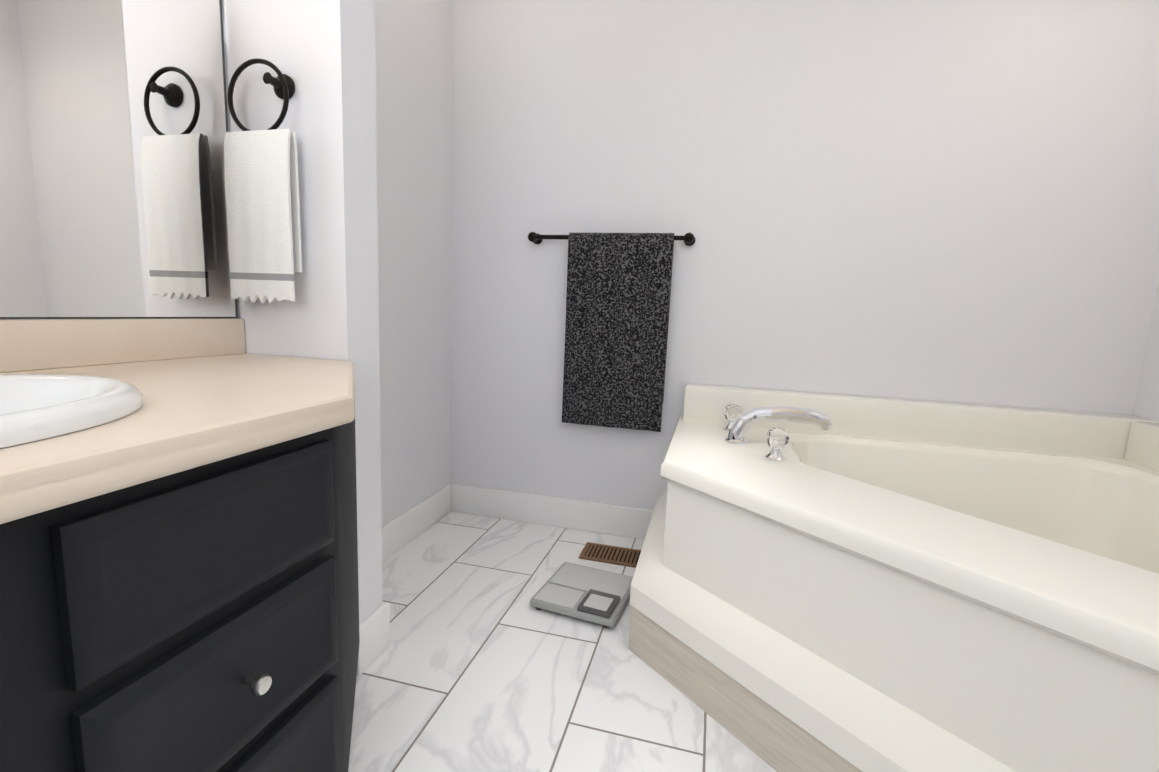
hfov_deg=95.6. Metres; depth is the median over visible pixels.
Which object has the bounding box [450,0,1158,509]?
wall
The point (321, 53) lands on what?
wall
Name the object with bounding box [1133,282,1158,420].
wall
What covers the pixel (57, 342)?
backsplash
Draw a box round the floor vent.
[579,542,640,567]
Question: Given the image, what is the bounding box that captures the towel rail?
[528,232,694,431]
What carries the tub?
on the floor
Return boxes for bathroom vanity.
[0,414,359,771]
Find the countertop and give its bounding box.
[0,354,354,505]
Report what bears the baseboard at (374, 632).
attached to the wall at (321, 53)
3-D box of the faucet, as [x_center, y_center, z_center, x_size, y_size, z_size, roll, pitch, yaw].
[0.621,0.125,1.635,0.325,0.121,0.412,4,8,14]
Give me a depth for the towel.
2.06 m
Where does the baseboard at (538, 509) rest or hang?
attached to the wall at (946, 200)
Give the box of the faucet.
[723,404,833,461]
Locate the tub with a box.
[629,383,1158,771]
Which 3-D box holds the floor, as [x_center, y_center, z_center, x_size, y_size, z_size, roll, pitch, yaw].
[0.182,0.919,0.532,2.740,0.060,3.620,4,8,14]
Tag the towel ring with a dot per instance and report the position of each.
(263, 207)
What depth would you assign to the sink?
0.66 m
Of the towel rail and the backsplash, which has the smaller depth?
the backsplash
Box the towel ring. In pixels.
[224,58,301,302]
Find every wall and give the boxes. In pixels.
[0,0,452,525]
[222,0,382,624]
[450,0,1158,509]
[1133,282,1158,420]
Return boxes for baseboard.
[358,602,389,663]
[382,484,452,561]
[453,484,653,538]
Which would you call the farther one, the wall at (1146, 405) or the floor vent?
the floor vent
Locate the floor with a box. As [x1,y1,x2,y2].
[348,511,776,771]
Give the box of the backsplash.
[0,318,246,365]
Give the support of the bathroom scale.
on the floor
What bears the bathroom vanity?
on the floor
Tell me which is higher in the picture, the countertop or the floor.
the countertop
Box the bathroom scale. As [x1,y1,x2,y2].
[530,562,632,628]
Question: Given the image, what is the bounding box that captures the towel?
[561,232,674,431]

